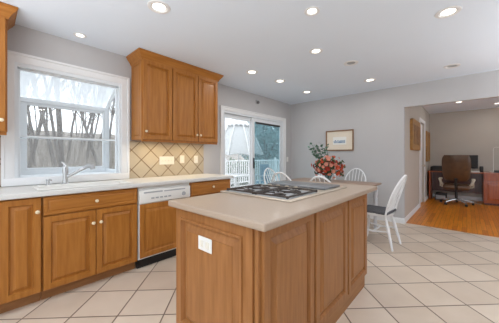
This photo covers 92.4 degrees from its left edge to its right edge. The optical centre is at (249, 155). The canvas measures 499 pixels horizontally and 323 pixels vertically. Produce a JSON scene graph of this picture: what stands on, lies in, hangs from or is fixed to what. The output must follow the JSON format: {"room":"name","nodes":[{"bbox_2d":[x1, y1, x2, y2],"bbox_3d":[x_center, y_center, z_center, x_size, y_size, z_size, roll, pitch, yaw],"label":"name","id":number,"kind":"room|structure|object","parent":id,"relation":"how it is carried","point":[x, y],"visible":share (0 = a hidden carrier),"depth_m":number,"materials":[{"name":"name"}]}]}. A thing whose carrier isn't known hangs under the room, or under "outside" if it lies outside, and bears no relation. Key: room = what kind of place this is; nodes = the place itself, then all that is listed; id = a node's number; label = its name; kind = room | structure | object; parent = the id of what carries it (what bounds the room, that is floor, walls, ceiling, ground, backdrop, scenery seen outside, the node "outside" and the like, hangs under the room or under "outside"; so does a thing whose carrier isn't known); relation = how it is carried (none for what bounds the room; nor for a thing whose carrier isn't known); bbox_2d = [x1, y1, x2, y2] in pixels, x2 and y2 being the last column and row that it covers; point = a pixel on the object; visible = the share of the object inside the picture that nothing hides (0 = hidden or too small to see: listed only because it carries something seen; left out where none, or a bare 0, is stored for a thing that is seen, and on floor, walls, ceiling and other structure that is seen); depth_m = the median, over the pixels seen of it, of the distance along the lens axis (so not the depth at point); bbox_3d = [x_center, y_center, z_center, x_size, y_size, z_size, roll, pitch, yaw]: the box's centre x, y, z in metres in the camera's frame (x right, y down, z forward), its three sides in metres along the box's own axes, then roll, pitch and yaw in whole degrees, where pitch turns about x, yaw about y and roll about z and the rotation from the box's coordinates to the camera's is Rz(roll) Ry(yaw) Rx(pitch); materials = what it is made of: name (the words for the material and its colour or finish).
{"room":"kitchen","nodes":[
{"label":"kitchen","id":0,"kind":"room"},
{"bbox_2d":[7,24,290,186],"bbox_3d":[-0.260,-0.022,4.458,0.080,2.440,11.750,0,0,42],"label":"wall","id":1,"kind":"structure","parent":0,"point":[20,39],"depth_m":2.85,"materials":[{"name":"grey paint"}]},
{"bbox_2d":[0,135,0,186],"bbox_3d":[-2.506,0.046,1.920,0.008,0.472,0.712,0,0,42],"label":"backsplash","id":2,"kind":"structure","parent":1,"relation":"attached to","point":[0,135],"depth_m":2.18,"materials":[{"name":"beige tile"}]},
{"bbox_2d":[0,2,17,134],"bbox_3d":[-2.359,-0.706,1.803,0.379,1.064,0.868,0,0,42],"label":"upper cabinet","id":3,"kind":"object","parent":1,"relation":"attached to","point":[8,13],"visible":1,"depth_m":1.97,"materials":[{"name":"brown wood"}]},
{"bbox_2d":[1,50,129,186],"bbox_3d":[-2.056,-0.347,2.745,0.505,1.256,1.116,0,0,42],"label":"window","id":4,"kind":"structure","parent":1,"relation":"in","point":[14,170],"depth_m":2.62,"materials":[{"name":"white paint"}]},
{"bbox_2d":[129,141,203,177],"bbox_3d":[-1.129,0.046,3.437,0.008,0.472,1.150,0,0,42],"label":"backsplash","id":5,"kind":"structure","parent":1,"relation":"attached to","point":[144,156],"depth_m":3.34,"materials":[{"name":"beige tile"}]},
{"bbox_2d":[159,156,173,164],"bbox_3d":[-1.171,0.063,3.373,0.015,0.113,0.212,0,0,42],"label":"light switch","id":6,"kind":"object","parent":1,"relation":"attached to","point":[163,160],"visible":1,"depth_m":3.37,"materials":[{"name":"beige plastic"}]},
{"bbox_2d":[126,48,223,144],"bbox_3d":[-0.969,-0.706,3.333,0.379,1.064,1.284,0,0,42],"label":"upper cabinet","id":7,"kind":"object","parent":1,"relation":"attached to","point":[173,101],"visible":1,"depth_m":3.08,"materials":[{"name":"brown wood"}]},
{"bbox_2d":[180,155,183,162],"bbox_3d":[-1.001,0.048,3.564,0.009,0.115,0.075,0,0,42],"label":"wall outlet","id":8,"kind":"object","parent":1,"relation":"attached to","point":[181,156],"visible":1,"depth_m":3.56,"materials":[{"name":"white plastic"}]},
{"bbox_2d":[220,105,285,184],"bbox_3d":[0.137,0.163,4.881,0.118,2.070,1.990,0,0,42],"label":"door","id":9,"kind":"structure","parent":1,"relation":"in","point":[254,118],"depth_m":4.79,"materials":[{"name":"white paint"}]},
{"bbox_2d":[0,0,498,113],"bbox_3d":[2.120,-1.292,2.296,6.650,0.100,11.750,0,0,42],"label":"ceiling","id":10,"kind":"structure","parent":0,"point":[395,43],"depth_m":2.49,"materials":[{"name":"white paint"}]},
{"bbox_2d":[73,32,86,37],"bbox_3d":[-1.740,-1.237,2.457,0.114,0.008,0.114,0,0,42],"label":"recessed light","id":11,"kind":"object","parent":10,"relation":"in","point":[77,34],"visible":1,"depth_m":2.46,"materials":[{"name":"white paint"}]},
{"bbox_2d":[147,0,170,13],"bbox_3d":[-0.754,-1.237,1.996,0.184,0.008,0.184,0,0,42],"label":"recessed light","id":12,"kind":"object","parent":10,"relation":"in","point":[157,6],"visible":1,"depth_m":1.99,"materials":[{"name":"white paint"}]},
{"bbox_2d":[246,70,257,73],"bbox_3d":[0.037,-1.237,3.540,0.184,0.008,0.184,0,0,42],"label":"recessed light","id":13,"kind":"object","parent":10,"relation":"in","point":[248,71],"visible":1,"depth_m":3.54,"materials":[{"name":"white paint"}]},
{"bbox_2d":[274,79,284,82],"bbox_3d":[0.505,-1.237,3.965,0.184,0.008,0.184,0,0,42],"label":"recessed light","id":14,"kind":"object","parent":10,"relation":"in","point":[278,80],"visible":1,"depth_m":3.96,"materials":[{"name":"white paint"}]},
{"bbox_2d":[304,6,319,15],"bbox_3d":[0.536,-1.237,2.050,0.132,0.008,0.132,0,0,42],"label":"recessed light","id":15,"kind":"object","parent":10,"relation":"in","point":[310,11],"visible":1,"depth_m":2.04,"materials":[{"name":"white paint"}]},
{"bbox_2d":[309,48,322,53],"bbox_3d":[0.786,-1.237,2.832,0.156,0.008,0.156,0,0,42],"label":"recessed light","id":16,"kind":"object","parent":10,"relation":"in","point":[315,50],"visible":1,"depth_m":2.83,"materials":[{"name":"white paint"}]},
{"bbox_2d":[344,60,357,65],"bbox_3d":[1.356,-1.237,3.197,0.184,0.008,0.184,0,0,42],"label":"recessed light","id":17,"kind":"object","parent":10,"relation":"in","point":[352,62],"visible":1,"depth_m":3.20,"materials":[{"name":"white paint"}]},
{"bbox_2d":[364,78,375,81],"bbox_3d":[1.969,-1.237,3.912,0.184,0.008,0.184,0,0,42],"label":"recessed light","id":18,"kind":"object","parent":10,"relation":"in","point":[370,79],"visible":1,"depth_m":3.92,"materials":[{"name":"white paint"}]},
{"bbox_2d":[435,5,461,18],"bbox_3d":[1.712,-1.237,2.065,0.184,0.008,0.184,0,0,42],"label":"recessed light","id":19,"kind":"object","parent":10,"relation":"in","point":[452,10],"visible":1,"depth_m":2.06,"materials":[{"name":"white paint"}]},
{"bbox_2d":[443,64,460,68],"bbox_3d":[2.794,-1.237,3.304,0.184,0.008,0.184,0,0,42],"label":"recessed light","id":20,"kind":"object","parent":10,"relation":"in","point":[450,65],"visible":1,"depth_m":3.31,"materials":[{"name":"white paint"}]},
{"bbox_2d":[0,218,498,322],"bbox_3d":[0.795,1.248,0.838,6.650,0.100,7.810,0,0,42],"label":"floor","id":21,"kind":"structure","parent":0,"point":[435,275],"depth_m":2.13,"materials":[{"name":"beige tile"}]},
{"bbox_2d":[0,197,41,313],"bbox_3d":[-1.971,0.761,2.036,0.640,0.874,0.246,0,0,42],"label":"base cabinet","id":22,"kind":"object","parent":21,"relation":"on","point":[20,219],"visible":0.98,"depth_m":1.84,"materials":[{"name":"brown wood"}]},
{"bbox_2d":[41,188,136,299],"bbox_3d":[-1.631,0.761,2.411,0.640,0.874,0.759,0,0,42],"label":"base cabinet","id":23,"kind":"object","parent":21,"relation":"on","point":[88,237],"visible":0.98,"depth_m":2.18,"materials":[{"name":"brown wood"}]},
{"bbox_2d":[136,183,189,268],"bbox_3d":[-1.160,0.763,2.926,0.628,0.870,0.625,0,0,42],"label":"dishwasher","id":24,"kind":"object","parent":21,"relation":"on","point":[156,220],"visible":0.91,"depth_m":2.64,"materials":[{"name":"white plastic"}]},
{"bbox_2d":[189,179,229,196],"bbox_3d":[-0.717,0.761,3.417,0.640,0.874,0.685,0,0,42],"label":"base cabinet","id":25,"kind":"object","parent":21,"relation":"on","point":[201,188],"visible":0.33,"depth_m":3.18,"materials":[{"name":"brown wood"}]},
{"bbox_2d":[264,168,277,183],"bbox_3d":[0.556,0.719,4.611,0.440,0.965,0.563,0,0,-42],"label":"dining chair","id":26,"kind":"object","parent":21,"relation":"on","point":[266,168],"visible":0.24,"depth_m":4.74,"materials":[{"name":"white paint"}]},
{"bbox_2d":[168,180,376,322],"bbox_3d":[0.342,0.741,1.898,0.795,0.914,1.704,0,0,42],"label":"kitchen island","id":27,"kind":"object","parent":21,"relation":"on","point":[304,260],"visible":0.94,"depth_m":1.36,"materials":[{"name":"brown wood"}]},
{"bbox_2d":[198,235,211,253],"bbox_3d":[-0.248,0.489,1.323,0.120,0.078,0.009,0,0,42],"label":"wall outlet","id":28,"kind":"object","parent":27,"relation":"attached to","point":[205,244],"visible":1,"depth_m":1.32,"materials":[{"name":"white plastic"}]},
{"bbox_2d":[168,180,376,231],"bbox_3d":[0.342,0.303,1.898,0.795,0.038,1.704,0,0,42],"label":"island countertop","id":29,"kind":"structure","parent":27,"relation":"on","point":[260,214],"depth_m":1.37,"materials":[{"name":"beige stone"}]},
{"bbox_2d":[220,180,346,202],"bbox_3d":[0.318,0.266,2.008,0.650,0.036,0.920,0,0,42],"label":"gas cooktop","id":30,"kind":"object","parent":29,"relation":"in","point":[285,191],"visible":1,"depth_m":1.84,"materials":[{"name":"metal"}]},
{"bbox_2d":[226,186,317,199],"bbox_3d":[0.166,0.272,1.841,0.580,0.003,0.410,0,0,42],"label":"grate","id":31,"kind":"object","parent":30,"relation":"on","point":[275,192],"depth_m":1.76,"materials":[{"name":"black metal"}]},
{"bbox_2d":[272,172,291,181],"bbox_3d":[0.622,0.719,3.773,0.440,0.965,0.563,0,0,39],"label":"dining chair","id":32,"kind":"object","parent":21,"relation":"on","point":[277,172],"visible":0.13,"depth_m":3.57,"materials":[{"name":"white paint"}]},
{"bbox_2d":[310,175,330,182],"bbox_3d":[1.026,0.719,3.108,0.440,0.965,0.563,0,0,42],"label":"dining chair","id":33,"kind":"object","parent":21,"relation":"on","point":[324,178],"visible":0.16,"depth_m":2.89,"materials":[{"name":"white paint"}]},
{"bbox_2d":[274,178,380,227],"bbox_3d":[1.285,0.821,4.047,1.440,0.755,1.120,0,0,42],"label":"dining table","id":34,"kind":"object","parent":21,"relation":"on","point":[375,193],"visible":0.33,"depth_m":4.00,"materials":[{"name":"brown wood"}]},
{"bbox_2d":[308,143,345,178],"bbox_3d":[1.380,0.098,4.193,0.578,0.690,0.595,0,0,42],"label":"flower arrangement","id":35,"kind":"object","parent":34,"relation":"on","point":[325,165],"visible":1,"depth_m":4.11,"materials":[{"name":"red plant"}]},
{"bbox_2d":[344,168,366,181],"bbox_3d":[1.922,0.719,4.495,0.440,0.965,0.563,0,0,42],"label":"dining chair","id":36,"kind":"object","parent":21,"relation":"on","point":[354,168],"visible":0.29,"depth_m":4.67,"materials":[{"name":"white paint"}]},
{"bbox_2d":[367,175,406,250],"bbox_3d":[1.808,0.719,3.255,0.440,0.965,0.563,0,0,-44],"label":"dining chair","id":37,"kind":"object","parent":21,"relation":"on","point":[392,201],"visible":0.84,"depth_m":3.15,"materials":[{"name":"white paint"}]},
{"bbox_2d":[367,205,395,214],"bbox_3d":[1.760,0.741,3.306,0.400,0.035,0.380,0,0,-44],"label":"seat cushion","id":38,"kind":"object","parent":37,"relation":"on","point":[380,210],"visible":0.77,"depth_m":3.21,"materials":[{"name":"black fabric"}]},
{"bbox_2d":[291,70,498,217],"bbox_3d":[3.443,-0.022,3.642,6.500,2.440,0.090,0,0,42],"label":"wall","id":39,"kind":"structure","parent":0,"point":[377,117],"depth_m":4.54,"materials":[{"name":"grey paint"}]},
{"bbox_2d":[326,129,353,150],"bbox_3d":[1.871,-0.322,4.989,0.580,0.430,0.026,0,0,42],"label":"framed picture","id":40,"kind":"object","parent":39,"relation":"attached to","point":[338,140],"visible":0.94,"depth_m":4.97,"materials":[{"name":"beige paper"}]},
{"bbox_2d":[333,137,345,144],"bbox_3d":[1.876,-0.317,4.987,0.280,0.160,0.002,0,0,42],"label":"painting","id":41,"kind":"object","parent":40,"relation":"attached to","point":[336,140],"depth_m":4.99,"materials":[{"name":"white paper"}]},
{"bbox_2d":[367,204,419,223],"bbox_3d":[2.479,1.151,5.673,2.341,0.095,1.828,0,0,42],"label":"baseboard","id":42,"kind":"structure","parent":39,"relation":"attached to","point":[397,220],"depth_m":4.43,"materials":[{"name":"white paint"}]},
{"bbox_2d":[405,106,428,216],"bbox_3d":[4.014,-0.022,5.747,0.140,2.440,3.794,0,0,42],"label":"wall","id":43,"kind":"structure","parent":0,"point":[411,156],"depth_m":5.07,"materials":[{"name":"grey paint"}]},
{"bbox_2d":[410,118,420,150],"bbox_3d":[3.502,-0.432,5.033,0.060,0.620,1.060,0,0,42],"label":"carved wall panel","id":44,"kind":"object","parent":43,"relation":"attached to","point":[415,128],"visible":1,"depth_m":4.88,"materials":[{"name":"orange wood"}]},
{"bbox_2d":[419,117,424,206],"bbox_3d":[4.279,0.148,5.921,0.018,2.100,0.960,0,0,42],"label":"trim","id":45,"kind":"structure","parent":43,"relation":"attached to","point":[420,119],"depth_m":5.61,"materials":[{"name":"white paint"}]},
{"bbox_2d":[421,124,424,201],"bbox_3d":[4.254,0.185,5.944,0.115,2.005,0.790,0,0,42],"label":"door","id":46,"kind":"structure","parent":43,"relation":"in","point":[421,124],"depth_m":6.09,"materials":[{"name":"white paint"}]},
{"bbox_2d":[426,131,429,161],"bbox_3d":[4.997,-0.262,6.701,0.030,0.820,0.760,0,0,42],"label":"framed picture","id":47,"kind":"object","parent":43,"relation":"attached to","point":[427,132],"visible":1,"depth_m":6.62,"materials":[{"name":"orange wood"}]},
{"bbox_2d":[427,133,428,159],"bbox_3d":[4.991,-0.262,6.706,0.015,0.720,0.660,0,0,42],"label":"print","id":48,"kind":"object","parent":47,"relation":"attached to","point":[427,133],"depth_m":6.64,"materials":[{"name":"orange wood"}]},
{"bbox_2d":[406,197,498,237],"bbox_3d":[5.610,1.247,4.401,4.313,0.102,3.940,0,0,42],"label":"floor","id":49,"kind":"structure","parent":0,"point":[481,219],"depth_m":4.66,"materials":[{"name":"orange wood"}]},
{"bbox_2d":[435,192,446,199],"bbox_3d":[5.321,1.115,6.646,0.240,0.160,0.406,0,0,42],"label":"computer tower","id":50,"kind":"object","parent":49,"relation":"on","point":[438,195],"visible":0.85,"depth_m":6.53,"materials":[{"name":"plastic"}]},
{"bbox_2d":[438,155,475,206],"bbox_3d":[5.125,0.585,5.932,0.690,1.218,0.703,0,0,42],"label":"office chair","id":51,"kind":"object","parent":49,"relation":"on","point":[456,168],"visible":1,"depth_m":5.73,"materials":[{"name":"brown leather"}]},
{"bbox_2d":[428,170,498,205],"bbox_3d":[6.050,0.801,5.991,2.500,0.787,0.655,0,0,42],"label":"office desk","id":52,"kind":"object","parent":49,"relation":"on","point":[486,184],"visible":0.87,"depth_m":6.30,"materials":[{"name":"red wood"}]},
{"bbox_2d":[430,166,441,170],"bbox_3d":[5.258,0.340,6.606,0.400,0.135,0.390,0,0,42],"label":"printer","id":53,"kind":"object","parent":52,"relation":"on","point":[432,168],"visible":0.56,"depth_m":6.56,"materials":[{"name":"black plastic"}]},
{"bbox_2d":[469,155,477,168],"bbox_3d":[5.813,0.193,6.351,0.180,0.430,0.380,0,0,-33],"label":"computer monitor","id":54,"kind":"object","parent":52,"relation":"on","point":[474,158],"visible":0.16,"depth_m":6.23,"materials":[{"name":"plastic"}]},
{"bbox_2d":[490,147,498,171],"bbox_3d":[6.327,0.088,6.006,0.430,0.638,0.140,0,0,42],"label":"desk lamp","id":55,"kind":"object","parent":52,"relation":"on","point":[494,147],"visible":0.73,"depth_m":6.10,"materials":[{"name":"white plastic"}]},
{"bbox_2d":[429,108,498,197],"bbox_3d":[6.884,-0.022,5.804,4.313,2.440,0.150,0,0,42],"label":"wall","id":56,"kind":"structure","parent":0,"point":[470,132],"depth_m":6.56,"materials":[{"name":"grey paint"}]},
{"bbox_2d":[425,194,482,200],"bbox_3d":[6.457,1.151,5.341,4.023,0.095,1.110,0,0,42],"label":"baseboard","id":57,"kind":"structure","parent":56,"relation":"attached to","point":[427,196],"depth_m":6.55,"materials":[{"name":"white paint"}]},
{"label":"outside","id":58,"kind":"structure","parent":0,"visible":0},
{"bbox_2d":[27,130,278,184],"bbox_3d":[-11.615,-1.941,44.324,70.000,8.213,100.000,0,0,42],"label":"ground","id":59,"kind":"structure","parent":58,"point":[234,156],"depth_m":27.40,"materials":[{"name":"grey soil"}]},
{"bbox_2d":[20,71,40,96],"bbox_3d":[-9.901,-9.455,9.436,11.117,22.036,9.778,0,0,-32],"label":"bare tree","id":60,"kind":"object","parent":59,"relation":"on","point":[23,74],"visible":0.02,"depth_m":10.75,"materials":[{"name":"grey plant"}]},
{"bbox_2d":[20,73,43,90],"bbox_3d":[-11.533,-5.992,14.053,8.809,13.947,10.528,0,0,-15],"label":"bare tree","id":61,"kind":"object","parent":59,"relation":"on","point":[26,73],"visible":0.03,"depth_m":14.27,"materials":[{"name":"grey plant"}]},
{"bbox_2d":[23,71,41,84],"bbox_3d":[-16.711,-10.022,18.461,10.095,19.960,9.344,0,0,37],"label":"bare tree","id":62,"kind":"object","parent":59,"relation":"on","point":[25,75],"visible":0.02,"depth_m":19.29,"materials":[{"name":"grey plant"}]},
{"bbox_2d":[20,72,45,164],"bbox_3d":[-15.159,-7.138,14.236,8.923,16.005,7.482,0,0,6],"label":"bare tree","id":63,"kind":"object","parent":59,"relation":"on","point":[28,132],"visible":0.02,"depth_m":15.12,"materials":[{"name":"grey plant"}]},
{"bbox_2d":[21,72,46,107],"bbox_3d":[-19.987,-9.383,25.510,10.999,17.415,13.146,0,0,-26],"label":"bare tree","id":64,"kind":"object","parent":59,"relation":"on","point":[27,72],"visible":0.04,"depth_m":24.24,"materials":[{"name":"grey plant"}]},
{"bbox_2d":[20,71,53,153],"bbox_3d":[-18.292,-11.421,19.928,10.404,23.447,11.829,0,0,37],"label":"bare tree","id":65,"kind":"object","parent":59,"relation":"on","point":[23,92],"visible":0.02,"depth_m":19.01,"materials":[{"name":"grey plant"}]},
{"bbox_2d":[27,75,54,130],"bbox_3d":[-25.048,-8.603,27.175,10.622,14.071,8.887,0,0,-21],"label":"bare tree","id":66,"kind":"object","parent":59,"relation":"on","point":[35,120],"visible":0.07,"depth_m":29.10,"materials":[{"name":"grey plant"}]},
{"bbox_2d":[28,72,60,166],"bbox_3d":[-12.249,-8.903,11.098,10.697,21.150,9.901,0,0,2],"label":"bare tree","id":67,"kind":"object","parent":59,"relation":"on","point":[49,143],"visible":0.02,"depth_m":11.23,"materials":[{"name":"grey plant"}]},
{"bbox_2d":[27,76,74,167],"bbox_3d":[-9.920,-10.110,14.470,12.792,22.943,10.726,0,0,-19],"label":"bare tree","id":68,"kind":"object","parent":59,"relation":"on","point":[49,92],"visible":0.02,"depth_m":12.50,"materials":[{"name":"grey plant"}]},
{"bbox_2d":[21,74,85,155],"bbox_3d":[-19.626,-8.267,22.847,12.735,16.871,10.655,0,0,-39],"label":"bare tree","id":69,"kind":"object","parent":59,"relation":"on","point":[47,113],"visible":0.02,"depth_m":21.01,"materials":[{"name":"grey plant"}]},
{"bbox_2d":[43,75,65,163],"bbox_3d":[-16.767,-11.018,17.966,12.004,23.734,11.111,0,0,26],"label":"bare tree","id":70,"kind":"object","parent":59,"relation":"on","point":[44,76],"visible":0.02,"depth_m":16.87,"materials":[{"name":"grey plant"}]},
{"bbox_2d":[32,76,76,123],"bbox_3d":[-20.899,-9.354,26.142,9.512,17.060,7.976,0,0,9],"label":"bare tree","id":71,"kind":"object","parent":59,"relation":"on","point":[44,96],"visible":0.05,"depth_m":25.29,"materials":[{"name":"grey plant"}]},
{"bbox_2d":[53,77,65,166],"bbox_3d":[-5.960,-10.867,8.980,11.855,25.357,14.138,0,0,-19],"label":"bare tree","id":72,"kind":"object","parent":59,"relation":"on","point":[57,86],"visible":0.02,"depth_m":10.12,"materials":[{"name":"grey plant"}]},
{"bbox_2d":[41,82,90,137],"bbox_3d":[-24.762,-9.585,37.698,9.059,14.343,10.827,0,0,24],"label":"bare tree","id":73,"kind":"object","parent":59,"relation":"on","point":[76,82],"visible":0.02,"depth_m":38.40,"materials":[{"name":"grey plant"}]},
{"bbox_2d":[27,125,114,168],"bbox_3d":[-17.319,-1.924,30.826,46.120,7.744,35.272,0,0,42],"label":"undergrowth","id":74,"kind":"object","parent":59,"relation":"on","point":[82,162],"visible":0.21,"depth_m":16.88,"materials":[{"name":"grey plant"}]},
{"bbox_2d":[50,78,96,141],"bbox_3d":[-26.977,-11.639,36.558,9.264,19.790,10.009,0,0,-39],"label":"bare tree","id":75,"kind":"object","parent":59,"relation":"on","point":[50,78],"visible":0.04,"depth_m":34.80,"materials":[{"name":"grey plant"}]},
{"bbox_2d":[41,75,112,150],"bbox_3d":[-18.708,-8.184,28.037,11.947,15.827,9.996,0,0,-15],"label":"bare tree","id":76,"kind":"object","parent":59,"relation":"on","point":[41,75],"visible":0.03,"depth_m":25.38,"materials":[{"name":"grey plant"}]},
{"bbox_2d":[60,79,94,162],"bbox_3d":[-12.125,-9.646,17.259,9.180,20.690,10.438,0,0,12],"label":"bare tree","id":77,"kind":"object","parent":59,"relation":"on","point":[79,94],"visible":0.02,"depth_m":17.66,"materials":[{"name":"grey plant"}]},
{"bbox_2d":[59,80,103,165],"bbox_3d":[-11.203,-6.630,11.615,10.186,16.127,12.174,0,0,-39],"label":"bare tree","id":78,"kind":"object","parent":59,"relation":"on","point":[72,82],"visible":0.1,"depth_m":13.46,"materials":[{"name":"grey plant"}]},
{"bbox_2d":[66,82,112,157],"bbox_3d":[-9.677,-7.370,19.064,10.043,15.902,12.004,0,0,11],"label":"bare tree","id":79,"kind":"object","parent":59,"relation":"on","point":[104,92],"visible":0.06,"depth_m":19.23,"materials":[{"name":"grey plant"}]},
{"bbox_2d":[69,81,111,145],"bbox_3d":[-17.406,-11.714,28.170,16.100,21.327,13.470,0,0,-24],"label":"bare tree","id":80,"kind":"object","parent":59,"relation":"on","point":[69,81],"visible":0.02,"depth_m":30.92,"materials":[{"name":"grey plant"}]},
{"bbox_2d":[76,81,108,156],"bbox_3d":[-15.067,-8.406,23.545,8.204,17.525,8.864,0,0,-19],"label":"bare tree","id":81,"kind":"object","parent":59,"relation":"on","point":[76,81],"visible":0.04,"depth_m":21.73,"materials":[{"name":"grey plant"}]},
{"bbox_2d":[72,81,113,164],"bbox_3d":[-9.684,-7.487,15.133,7.609,17.148,8.651,0,0,21],"label":"bare tree","id":82,"kind":"object","parent":59,"relation":"on","point":[101,88],"visible":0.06,"depth_m":15.61,"materials":[{"name":"grey plant"}]},
{"bbox_2d":[82,84,108,144],"bbox_3d":[-18.102,-10.628,31.270,9.843,19.462,9.111,0,0,-37],"label":"bare tree","id":83,"kind":"object","parent":59,"relation":"on","point":[86,84],"visible":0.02,"depth_m":29.61,"materials":[{"name":"grey plant"}]},
{"bbox_2d":[84,84,112,149],"bbox_3d":[-15.405,-9.338,29.251,8.949,17.695,8.284,0,0,-38],"label":"bare tree","id":84,"kind":"object","parent":59,"relation":"on","point":[92,84],"visible":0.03,"depth_m":27.48,"materials":[{"name":"grey plant"}]},
{"bbox_2d":[98,86,114,151],"bbox_3d":[-14.070,-11.711,23.677,11.444,24.479,13.648,0,0,4],"label":"bare tree","id":85,"kind":"object","parent":59,"relation":"on","point":[113,108],"visible":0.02,"depth_m":21.96,"materials":[{"name":"grey plant"}]},
{"bbox_2d":[226,157,248,185],"bbox_3d":[-0.739,1.118,11.089,1.524,2.164,1.563,0,0,42],"label":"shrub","id":86,"kind":"object","parent":59,"relation":"on","point":[230,157],"visible":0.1,"depth_m":11.03,"materials":[{"name":"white plant"}]},
{"bbox_2d":[237,157,261,184],"bbox_3d":[-0.034,1.123,12.472,1.478,2.154,1.449,0,0,42],"label":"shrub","id":87,"kind":"object","parent":59,"relation":"on","point":[247,157],"visible":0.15,"depth_m":12.26,"materials":[{"name":"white plant"}]},
{"bbox_2d":[239,121,278,164],"bbox_3d":[1.209,-0.716,18.341,4.370,5.830,4.432,0,0,42],"label":"evergreen tree","id":88,"kind":"object","parent":59,"relation":"on","point":[272,158],"visible":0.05,"depth_m":18.01,"materials":[{"name":"green plant"}]},
{"bbox_2d":[242,121,278,180],"bbox_3d":[0.959,-0.469,13.917,3.503,5.336,3.421,0,0,42],"label":"evergreen tree","id":89,"kind":"object","parent":59,"relation":"on","point":[263,135],"visible":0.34,"depth_m":13.36,"materials":[{"name":"green plant"}]},
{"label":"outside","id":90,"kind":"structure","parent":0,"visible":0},
{"bbox_2d":[231,181,273,187],"bbox_3d":[0.808,1.308,8.655,3.958,0.100,9.100,0,0,42],"label":"floor","id":91,"kind":"structure","parent":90,"point":[271,181],"depth_m":10.21,"materials":[{"name":"grey"}]},
{"bbox_2d":[225,173,257,186],"bbox_3d":[-0.396,0.885,6.628,0.900,0.745,0.880,0,0,42],"label":"patio table","id":92,"kind":"object","parent":91,"relation":"on","point":[235,175],"visible":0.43,"depth_m":6.64,"materials":[{"name":"white paint"}]},
{"bbox_2d":[225,119,263,186],"bbox_3d":[-0.323,-0.002,7.156,1.447,2.520,1.447,0,0,-3],"label":"patio umbrella","id":93,"kind":"object","parent":91,"relation":"on","point":[237,131],"visible":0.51,"depth_m":6.74,"materials":[{"name":"white fabric"}]},
{"bbox_2d":[227,119,248,125],"bbox_3d":[-0.323,-1.062,7.156,0.700,0.400,0.700,0,0,20],"label":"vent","id":94,"kind":"object","parent":93,"relation":"attached to","point":[233,122],"depth_m":6.90,"materials":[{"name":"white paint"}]},
{"bbox_2d":[225,157,278,183],"bbox_3d":[-0.414,0.658,10.103,0.130,1.200,8.530,0,0,42],"label":"deck railing","id":95,"kind":"object","parent":91,"relation":"on","point":[274,162],"visible":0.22,"depth_m":10.43,"materials":[{"name":"white paint"}]},
{"bbox_2d":[256,164,270,183],"bbox_3d":[0.331,0.768,7.801,0.550,0.980,0.555,0,0,44],"label":"patio chair","id":96,"kind":"object","parent":91,"relation":"on","point":[262,167],"visible":0.62,"depth_m":7.92,"materials":[{"name":"white paint"}]},
{"bbox_3d":[-2.283,0.761,1.693,0.640,0.874,0.675,0,0,42],"label":"base cabinet","id":97,"kind":"object","parent":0,"visible":0},
{"bbox_2d":[0,173,232,200],"bbox_3d":[-1.488,0.305,2.571,0.635,0.042,3.045,0,0,42],"label":"countertop","id":98,"kind":"structure","parent":97,"relation":"on","point":[27,191],"depth_m":2.35,"materials":[{"name":"white stone"}]},
{"bbox_2d":[61,162,94,183],"bbox_3d":[-1.729,0.169,2.419,0.305,0.230,0.060,0,0,-11],"label":"kitchen faucet","id":99,"kind":"object","parent":98,"relation":"on","point":[65,170],"visible":0.94,"depth_m":2.39,"materials":[{"name":"silver metal"}]},
{"bbox_2d":[32,180,133,190],"bbox_3d":[-1.592,0.364,2.338,0.340,0.181,0.760,0,0,42],"label":"sink","id":100,"kind":"object","parent":98,"relation":"in","point":[101,183],"visible":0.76,"depth_m":2.33,"materials":[{"name":"white ceramic"}]},
{"bbox_2d":[39,181,125,188],"bbox_3d":[-1.592,0.367,2.338,0.292,0.175,0.712,0,0,42],"label":"basin","id":101,"kind":"object","parent":100,"relation":"in","point":[101,183],"depth_m":2.37,"materials":[{"name":"white ceramic"}]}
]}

